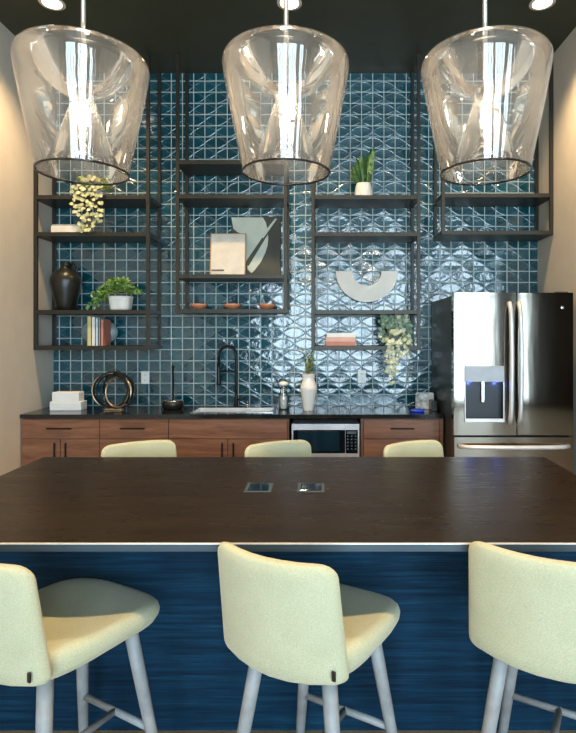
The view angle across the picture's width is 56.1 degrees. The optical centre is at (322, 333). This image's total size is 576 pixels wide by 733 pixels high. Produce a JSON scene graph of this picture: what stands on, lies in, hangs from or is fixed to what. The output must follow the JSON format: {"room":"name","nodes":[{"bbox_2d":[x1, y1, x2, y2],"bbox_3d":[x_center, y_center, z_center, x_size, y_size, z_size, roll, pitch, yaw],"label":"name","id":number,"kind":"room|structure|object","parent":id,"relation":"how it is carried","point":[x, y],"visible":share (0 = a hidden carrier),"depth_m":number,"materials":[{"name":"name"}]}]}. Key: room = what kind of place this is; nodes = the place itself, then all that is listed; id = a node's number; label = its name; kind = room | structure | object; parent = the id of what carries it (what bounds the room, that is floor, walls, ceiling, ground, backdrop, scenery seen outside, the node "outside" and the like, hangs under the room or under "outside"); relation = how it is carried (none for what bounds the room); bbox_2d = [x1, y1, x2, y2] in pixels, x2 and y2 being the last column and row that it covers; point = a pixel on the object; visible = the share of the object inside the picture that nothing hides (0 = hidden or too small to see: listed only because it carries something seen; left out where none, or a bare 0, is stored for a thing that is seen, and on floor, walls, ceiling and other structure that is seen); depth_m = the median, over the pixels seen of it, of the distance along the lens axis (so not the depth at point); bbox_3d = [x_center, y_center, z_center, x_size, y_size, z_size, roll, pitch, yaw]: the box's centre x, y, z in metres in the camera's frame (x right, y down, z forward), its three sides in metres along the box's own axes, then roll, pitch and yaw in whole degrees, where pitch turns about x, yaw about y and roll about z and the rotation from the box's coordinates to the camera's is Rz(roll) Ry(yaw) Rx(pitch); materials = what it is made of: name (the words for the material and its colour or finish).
{"room":"common room","nodes":[
{"label":"common room","id":0,"kind":"room"},
{"bbox_2d":[0,22,52,475],"bbox_3d":[-2.500,-0.400,0.700,0.100,3.940,8.400,0,0,0],"label":"wall","id":1,"kind":"structure","parent":0,"point":[26,373],"depth_m":4.34,"materials":[{"name":"beige paint"}]},
{"bbox_2d":[0,0,575,72],"bbox_3d":[1.575,-2.420,0.700,8.250,0.100,8.600,0,0,0],"label":"ceiling","id":2,"kind":"structure","parent":0,"point":[376,36],"depth_m":4.21,"materials":[{"name":"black paint"}]},
{"bbox_2d":[38,0,65,10],"bbox_3d":[-1.940,-2.367,3.860,0.180,0.006,0.180,0,0,0],"label":"recessed light","id":3,"kind":"object","parent":2,"relation":"in","point":[55,5],"visible":1,"depth_m":3.87,"materials":[{"name":"beige paint"}]},
{"bbox_2d":[10,0,149,185],"bbox_3d":[-1.000,-1.519,2.250,0.528,1.700,0.528,0,0,0],"label":"pendant lamp","id":4,"kind":"object","parent":2,"relation":"hanging from","point":[29,51],"visible":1,"depth_m":2.24,"materials":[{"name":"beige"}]},
{"bbox_2d":[77,83,89,104],"bbox_3d":[-1.000,-1.000,2.250,0.048,0.085,0.048,0,0,0],"label":"bulb","id":5,"kind":"object","parent":4,"relation":"attached to","point":[83,94],"depth_m":2.23,"materials":[{"name":"white glass"}]},
{"bbox_2d":[222,0,348,185],"bbox_3d":[-0.154,-1.519,2.250,0.528,1.700,0.528,0,0,0],"label":"pendant lamp","id":6,"kind":"object","parent":2,"relation":"hanging from","point":[239,60],"visible":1,"depth_m":2.24,"materials":[{"name":"clear glass"}]},
{"bbox_2d":[280,83,291,103],"bbox_3d":[-0.154,-1.000,2.250,0.048,0.085,0.048,0,0,0],"label":"bulb","id":7,"kind":"object","parent":6,"relation":"attached to","point":[285,93],"depth_m":2.23,"materials":[{"name":"white glass"}]},
{"bbox_2d":[277,0,301,10],"bbox_3d":[-0.240,-2.367,3.860,0.180,0.006,0.180,0,0,0],"label":"recessed light","id":8,"kind":"object","parent":2,"relation":"in","point":[293,4],"visible":0.82,"depth_m":3.87,"materials":[{"name":"beige"}]},
{"bbox_2d":[421,0,553,185],"bbox_3d":[0.676,-1.519,2.250,0.528,1.700,0.528,0,0,0],"label":"pendant lamp","id":9,"kind":"object","parent":2,"relation":"hanging from","point":[535,54],"visible":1,"depth_m":2.24,"materials":[{"name":"clear glass"}]},
{"bbox_2d":[479,83,490,103],"bbox_3d":[0.676,-1.000,2.250,0.048,0.085,0.048,0,0,0],"label":"bulb","id":10,"kind":"object","parent":9,"relation":"attached to","point":[485,92],"depth_m":2.23,"materials":[{"name":"white glass"}]},
{"bbox_2d":[529,0,555,10],"bbox_3d":[1.570,-2.367,3.860,0.180,0.006,0.180,0,0,0],"label":"recessed light","id":11,"kind":"object","parent":2,"relation":"in","point":[536,5],"visible":1,"depth_m":3.87,"materials":[{"name":"beige"}]},
{"bbox_2d":[0,730,575,732],"bbox_3d":[1.575,1.620,0.700,8.250,0.100,8.600,0,0,0],"label":"floor","id":12,"kind":"structure","parent":0,"point":[1,731],"depth_m":2.13,"materials":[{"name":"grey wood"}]},
{"bbox_2d":[21,418,100,466],"bbox_3d":[-2.123,1.127,4.620,0.636,0.886,0.557,0,0,0],"label":"base cabinet","id":13,"kind":"object","parent":12,"relation":"on","point":[40,437],"visible":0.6,"depth_m":4.36,"materials":[{"name":"brown wood"}]},
{"bbox_2d":[0,563,159,732],"bbox_3d":[-0.841,1.093,1.719,0.453,0.959,0.590,0,0,29],"label":"bar stool","id":14,"kind":"object","parent":12,"relation":"on","point":[50,632],"visible":1,"depth_m":1.64,"materials":[{"name":"fabric"}]},
{"bbox_2d":[100,418,168,456],"bbox_3d":[-1.528,1.127,4.620,0.555,0.886,0.557,0,0,0],"label":"base cabinet","id":15,"kind":"object","parent":12,"relation":"on","point":[112,430],"visible":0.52,"depth_m":4.36,"materials":[{"name":"brown wood"}]},
{"bbox_2d":[101,440,176,456],"bbox_3d":[-0.935,1.093,2.841,0.453,0.959,0.590,0,0,-28],"label":"bar stool","id":16,"kind":"object","parent":12,"relation":"on","point":[149,448],"visible":0.09,"depth_m":3.08,"materials":[{"name":"fabric"}]},
{"bbox_2d":[169,418,287,456],"bbox_3d":[-0.769,1.127,4.620,0.962,0.886,0.557,0,0,0],"label":"base cabinet","id":17,"kind":"object","parent":12,"relation":"on","point":[192,437],"visible":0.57,"depth_m":4.36,"materials":[{"name":"brown wood"}]},
{"bbox_2d":[20,406,443,417],"bbox_3d":[-0.738,0.666,4.625,3.423,0.032,0.547,0,0,0],"label":"countertop","id":18,"kind":"structure","parent":17,"relation":"on","point":[91,411],"depth_m":4.41,"materials":[{"name":"black stone"}]},
{"bbox_2d":[50,400,86,410],"bbox_3d":[-2.181,0.612,4.620,0.265,0.075,0.120,0,0,0],"label":"box","id":19,"kind":"object","parent":18,"relation":"on","point":[81,405],"visible":0.86,"depth_m":4.56,"materials":[{"name":"white paper"}]},
{"bbox_2d":[52,391,83,401],"bbox_3d":[-2.183,0.534,4.617,0.228,0.080,0.105,0,0,0],"label":"box","id":20,"kind":"object","parent":19,"relation":"on","point":[58,396],"visible":1,"depth_m":4.57,"materials":[{"name":"white paper"}]},
{"bbox_2d":[91,371,136,409],"bbox_3d":[-1.797,0.482,4.620,0.357,0.335,0.154,0,0,0],"label":"ring sculpture","id":21,"kind":"object","parent":18,"relation":"on","point":[129,391],"visible":1,"depth_m":4.60,"materials":[{"name":"gold metal"}]},
{"bbox_2d":[162,365,183,409],"bbox_3d":[-1.302,0.461,4.680,0.188,0.378,0.188,0,0,0],"label":"towel holder","id":22,"kind":"object","parent":18,"relation":"on","point":[168,404],"visible":1,"depth_m":4.63,"materials":[{"name":"black metal"}]},
{"bbox_2d":[216,345,245,406],"bbox_3d":[-0.821,0.371,4.815,0.265,0.557,0.052,0,0,0],"label":"kitchen faucet","id":23,"kind":"object","parent":18,"relation":"on","point":[218,382],"visible":1,"depth_m":4.80,"materials":[{"name":"black metal"}]},
{"bbox_2d":[190,407,275,412],"bbox_3d":[-0.755,0.740,4.600,0.684,0.188,0.314,0,0,0],"label":"sink","id":24,"kind":"object","parent":18,"relation":"in","point":[199,409],"visible":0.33,"depth_m":4.74,"materials":[{"name":"metal"}]},
{"bbox_2d":[194,408,272,411],"bbox_3d":[-0.755,0.743,4.600,0.654,0.183,0.284,0,0,0],"label":"basin","id":25,"kind":"object","parent":24,"relation":"in","point":[197,409],"depth_m":4.74,"materials":[{"name":"metal"}]},
{"bbox_2d":[279,381,287,409],"bbox_3d":[-0.342,0.529,4.660,0.080,0.240,0.080,0,0,0],"label":"glass bottle","id":26,"kind":"object","parent":18,"relation":"on","point":[283,399],"visible":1,"depth_m":4.63,"materials":[{"name":"clear glass"}]},
{"bbox_2d":[300,349,316,410],"bbox_3d":[-0.122,0.387,4.600,0.144,0.526,0.138,0,0,0],"label":"flower vase","id":27,"kind":"object","parent":18,"relation":"on","point":[308,388],"visible":1,"depth_m":4.56,"materials":[{"name":"white ceramic"}]},
{"bbox_2d":[410,408,424,411],"bbox_3d":[0.789,0.636,4.500,0.126,0.027,0.066,0,0,0],"label":"sponge","id":28,"kind":"object","parent":18,"relation":"on","point":[415,409],"visible":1,"depth_m":4.48,"materials":[{"name":"plastic"}]},
{"bbox_2d":[415,392,433,408],"bbox_3d":[0.888,0.580,4.711,0.156,0.138,0.103,0,0,12],"label":"tent card","id":29,"kind":"object","parent":18,"relation":"on","point":[422,398],"visible":0.71,"depth_m":4.70,"materials":[{"name":"white paper"}]},
{"bbox_2d":[429,399,436,410],"bbox_3d":[0.937,0.607,4.595,0.047,0.085,0.130,0,0,0],"label":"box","id":30,"kind":"object","parent":18,"relation":"on","point":[432,403],"visible":1,"depth_m":4.53,"materials":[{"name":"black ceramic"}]},
{"bbox_2d":[245,440,311,456],"bbox_3d":[-0.151,1.093,2.841,0.453,0.959,0.590,0,0,-28],"label":"bar stool","id":31,"kind":"object","parent":12,"relation":"on","point":[284,448],"visible":0.1,"depth_m":3.08,"materials":[{"name":"fabric"}]},
{"bbox_2d":[0,457,575,729],"bbox_3d":[-0.155,1.110,2.261,2.650,0.920,1.177,0,0,0],"label":"kitchen island","id":32,"kind":"object","parent":12,"relation":"on","point":[401,529],"visible":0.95,"depth_m":2.13,"materials":[{"name":"brown wood"}]},
{"bbox_2d":[244,482,273,491],"bbox_3d":[-0.270,0.646,2.275,0.112,0.006,0.132,0,0,0],"label":"power outlet","id":33,"kind":"object","parent":32,"relation":"attached to","point":[256,486],"visible":1,"depth_m":2.27,"materials":[{"name":"metal"}]},
{"bbox_2d":[297,482,323,491],"bbox_3d":[-0.051,0.646,2.275,0.112,0.006,0.132,0,0,0],"label":"power outlet","id":34,"kind":"object","parent":32,"relation":"attached to","point":[306,486],"visible":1,"depth_m":2.27,"materials":[{"name":"silver metal"}]},
{"bbox_2d":[218,542,399,732],"bbox_3d":[-0.028,1.093,1.724,0.453,0.959,0.590,0,0,29],"label":"bar stool","id":35,"kind":"object","parent":12,"relation":"on","point":[289,621],"visible":1,"depth_m":1.50,"materials":[{"name":"fabric"}]},
{"bbox_2d":[288,418,362,456],"bbox_3d":[0.019,1.127,4.629,0.613,0.886,0.538,0,0,0],"label":"base cabinet","id":36,"kind":"object","parent":12,"relation":"on","point":[290,420],"visible":0.02,"depth_m":4.38,"materials":[{"name":"brown wood"}]},
{"bbox_2d":[292,418,358,456],"bbox_3d":[0.020,0.939,4.564,0.547,0.421,0.401,0,0,0],"label":"microwave","id":37,"kind":"object","parent":36,"relation":"in","point":[327,437],"visible":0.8,"depth_m":4.37,"materials":[{"name":"metal"}]},
{"bbox_2d":[363,418,438,456],"bbox_3d":[0.634,1.127,4.620,0.614,0.886,0.557,0,0,0],"label":"base cabinet","id":38,"kind":"object","parent":12,"relation":"on","point":[378,433],"visible":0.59,"depth_m":4.36,"materials":[{"name":"brown wood"}]},
{"bbox_2d":[383,440,443,456],"bbox_3d":[0.610,1.093,2.841,0.453,0.959,0.590,0,0,-28],"label":"bar stool","id":39,"kind":"object","parent":12,"relation":"on","point":[417,448],"visible":0.12,"depth_m":3.08,"materials":[{"name":"fabric"}]},
{"bbox_2d":[439,418,442,446],"bbox_3d":[0.958,1.127,4.629,0.030,0.886,0.538,0,0,0],"label":"filler panel","id":40,"kind":"object","parent":12,"relation":"on","point":[440,419],"visible":0.14,"depth_m":4.36,"materials":[{"name":"brown wood"}]},
{"bbox_2d":[432,292,572,472],"bbox_3d":[1.429,0.625,4.424,0.897,1.889,0.922,0,0,0],"label":"fridge","id":41,"kind":"object","parent":12,"relation":"on","point":[502,363],"visible":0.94,"depth_m":4.04,"materials":[{"name":"silver metal"}]},
{"bbox_2d":[469,541,575,732],"bbox_3d":[0.729,1.093,1.724,0.453,0.959,0.590,0,0,30],"label":"bar stool","id":42,"kind":"object","parent":12,"relation":"on","point":[522,607],"visible":1,"depth_m":1.52,"materials":[{"name":"fabric"}]},
{"bbox_2d":[53,73,536,405],"bbox_3d":[-0.300,-0.400,4.950,4.500,3.940,0.100,0,0,0],"label":"wall","id":43,"kind":"structure","parent":0,"point":[376,108],"depth_m":4.90,"materials":[{"name":"tile"}]},
{"bbox_2d":[33,54,160,349],"bbox_3d":[-1.959,-1.117,4.728,0.980,2.504,0.342,0,0,0],"label":"shelf unit","id":44,"kind":"object","parent":43,"relation":"attached to","point":[55,201],"visible":0.9,"depth_m":4.57,"materials":[{"name":"black metal"}]},
{"bbox_2d":[49,262,81,309],"bbox_3d":[-2.250,-0.415,4.720,0.262,0.423,0.262,0,0,0],"label":"ceramic jug","id":45,"kind":"object","parent":44,"relation":"on","point":[65,282],"visible":0.95,"depth_m":4.64,"materials":[{"name":"black ceramic"}]},
{"bbox_2d":[51,226,92,231],"bbox_3d":[-2.187,-0.893,4.700,0.270,0.062,0.200,0,0,0],"label":"closed book","id":46,"kind":"object","parent":44,"relation":"on","point":[53,228],"visible":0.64,"depth_m":4.60,"materials":[{"name":"beige paper"}]},
{"bbox_2d":[53,224,87,227],"bbox_3d":[-2.196,-0.932,4.705,0.240,0.014,0.180,0,0,0],"label":"closed book","id":47,"kind":"object","parent":46,"relation":"on","point":[53,224],"visible":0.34,"depth_m":4.62,"materials":[{"name":"beige paper"}]},
{"bbox_2d":[87,316,91,345],"bbox_3d":[-1.992,-0.025,4.670,0.037,0.250,0.150,0,0,0],"label":"upright book","id":48,"kind":"object","parent":44,"relation":"on","point":[89,318],"visible":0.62,"depth_m":4.59,"materials":[{"name":"yellow paper"}]},
{"bbox_2d":[69,174,112,232],"bbox_3d":[-1.962,-1.109,4.618,0.328,0.523,0.239,0,0,0],"label":"trailing plant","id":49,"kind":"object","parent":44,"relation":"on","point":[98,191],"visible":0.88,"depth_m":4.52,"materials":[{"name":"beige plant"}]},
{"bbox_2d":[92,317,100,345],"bbox_3d":[-1.958,-0.022,4.670,0.031,0.245,0.150,0,0,0],"label":"upright book","id":50,"kind":"object","parent":44,"relation":"on","point":[93,318],"visible":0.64,"depth_m":4.59,"materials":[{"name":"white paper"}]},
{"bbox_2d":[95,318,97,345],"bbox_3d":[-1.929,-0.017,4.670,0.024,0.235,0.150,0,0,0],"label":"upright book","id":51,"kind":"object","parent":44,"relation":"on","point":[96,319],"visible":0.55,"depth_m":4.59,"materials":[{"name":"paper"}]},
{"bbox_2d":[81,322,117,341],"bbox_3d":[-1.999,-0.021,4.820,0.329,0.242,0.132,0,0,0],"label":"bookend","id":52,"kind":"object","parent":44,"relation":"on","point":[114,331],"visible":0.21,"depth_m":4.79,"materials":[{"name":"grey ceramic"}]},
{"bbox_2d":[98,318,107,345],"bbox_3d":[-1.907,-0.017,4.670,0.019,0.235,0.150,0,0,0],"label":"upright book","id":53,"kind":"object","parent":44,"relation":"on","point":[99,319],"visible":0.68,"depth_m":4.59,"materials":[{"name":"grey paper"}]},
{"bbox_2d":[101,319,110,345],"bbox_3d":[-1.883,-0.012,4.670,0.027,0.225,0.150,0,0,0],"label":"upright book","id":54,"kind":"object","parent":44,"relation":"on","point":[105,324],"visible":1,"depth_m":4.63,"materials":[{"name":"brown paper"}]},
{"bbox_2d":[85,276,141,309],"bbox_3d":[-1.800,-0.355,4.673,0.504,0.301,0.214,0,0,0],"label":"succulent planter","id":55,"kind":"object","parent":44,"relation":"on","point":[115,286],"visible":0.99,"depth_m":4.63,"materials":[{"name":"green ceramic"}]},
{"bbox_2d":[141,371,148,383],"bbox_3d":[-1.614,0.396,4.893,0.074,0.116,0.011,0,0,0],"label":"wall outlet","id":56,"kind":"object","parent":43,"relation":"attached to","point":[144,374],"visible":1,"depth_m":4.89,"materials":[{"name":"white plastic"}]},
{"bbox_2d":[176,54,289,314],"bbox_3d":[-0.775,-1.273,4.728,0.942,2.192,0.342,0,0,0],"label":"shelf unit","id":57,"kind":"object","parent":43,"relation":"attached to","point":[188,167],"visible":0.94,"depth_m":4.57,"materials":[{"name":"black metal"}]},
{"bbox_2d":[190,304,207,308],"bbox_3d":[-1.077,-0.236,4.680,0.156,0.048,0.156,0,0,0],"label":"bowl","id":58,"kind":"object","parent":57,"relation":"on","point":[195,306],"visible":0.83,"depth_m":4.63,"materials":[{"name":"ceramic"}]},
{"bbox_2d":[210,233,245,273],"bbox_3d":[-0.839,-0.698,4.759,0.311,0.385,0.058,0,0,0],"label":"canvas","id":59,"kind":"object","parent":57,"relation":"on","point":[227,250],"visible":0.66,"depth_m":4.75,"materials":[{"name":"beige wood"}]},
{"bbox_2d":[224,304,240,308],"bbox_3d":[-0.786,-0.236,4.680,0.156,0.048,0.156,0,0,0],"label":"bowl","id":60,"kind":"object","parent":57,"relation":"on","point":[228,306],"visible":0.84,"depth_m":4.63,"materials":[{"name":"ceramic"}]},
{"bbox_2d":[231,217,280,273],"bbox_3d":[-0.604,-0.783,4.861,0.444,0.553,0.065,0,0,0],"label":"print","id":61,"kind":"object","parent":57,"relation":"on","point":[263,234],"visible":0.62,"depth_m":4.85},
{"bbox_2d":[258,304,275,308],"bbox_3d":[-0.486,-0.236,4.680,0.156,0.048,0.156,0,0,0],"label":"bowl","id":62,"kind":"object","parent":57,"relation":"on","point":[263,306],"visible":0.81,"depth_m":4.63,"materials":[{"name":"ceramic"}]},
{"bbox_2d":[358,370,365,382],"bbox_3d":[0.353,0.386,4.893,0.074,0.116,0.011,0,0,0],"label":"wall outlet","id":63,"kind":"object","parent":43,"relation":"attached to","point":[361,373],"visible":1,"depth_m":4.89,"materials":[{"name":"white plastic"}]},
{"bbox_2d":[311,54,419,349],"bbox_3d":[0.363,-1.117,4.728,0.923,2.504,0.342,0,0,0],"label":"shelf unit","id":64,"kind":"object","parent":43,"relation":"attached to","point":[317,201],"visible":0.97,"depth_m":4.56,"materials":[{"name":"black metal"}]},
{"bbox_2d":[325,341,355,345],"bbox_3d":[0.152,0.084,4.690,0.260,0.034,0.180,0,0,0],"label":"book","id":65,"kind":"object","parent":64,"relation":"on","point":[327,343],"visible":0.86,"depth_m":4.60,"materials":[{"name":"paper"}]},
{"bbox_2d":[326,337,355,341],"bbox_3d":[0.150,0.046,4.690,0.255,0.038,0.180,0,0,0],"label":"book","id":66,"kind":"object","parent":65,"relation":"on","point":[328,339],"visible":1,"depth_m":4.60,"materials":[{"name":"pink paper"}]},
{"bbox_2d":[327,333,355,336],"bbox_3d":[0.155,0.009,4.690,0.250,0.036,0.175,0,0,0],"label":"book","id":67,"kind":"object","parent":66,"relation":"on","point":[328,334],"visible":0.98,"depth_m":4.60,"materials":[{"name":"white paper"}]},
{"bbox_2d":[344,146,374,194],"bbox_3d":[0.321,-1.406,4.684,0.239,0.460,0.168,0,0,-26],"label":"snake plant","id":68,"kind":"object","parent":64,"relation":"on","point":[362,171],"visible":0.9,"depth_m":4.69,"materials":[{"name":"green plant"}]},
{"bbox_2d":[378,314,412,384],"bbox_3d":[0.626,0.117,4.640,0.313,0.627,0.271,0,0,0],"label":"eucalyptus plant","id":69,"kind":"object","parent":64,"relation":"on","point":[395,325],"visible":1,"depth_m":4.58,"materials":[{"name":"green plant"}]},
{"bbox_2d":[336,271,397,301],"bbox_3d":[0.392,-0.425,4.862,0.555,0.278,0.074,0,0,0],"label":"ring ornament","id":70,"kind":"object","parent":43,"relation":"attached to","point":[346,281],"visible":1,"depth_m":4.82,"materials":[{"name":"white ceramic"}]},
{"bbox_2d":[433,64,552,240],"bbox_3d":[1.476,-1.605,4.728,0.946,1.528,0.342,0,0,0],"label":"shelf unit","id":71,"kind":"object","parent":43,"relation":"attached to","point":[535,199],"visible":0.7,"depth_m":4.65,"materials":[{"name":"black metal"}]},
{"bbox_2d":[537,27,575,473],"bbox_3d":[3.775,-0.400,4.465,3.650,3.940,1.070,0,0,0],"label":"wall","id":72,"kind":"structure","parent":0,"point":[556,253],"depth_m":4.41,"materials":[{"name":"beige paint"}]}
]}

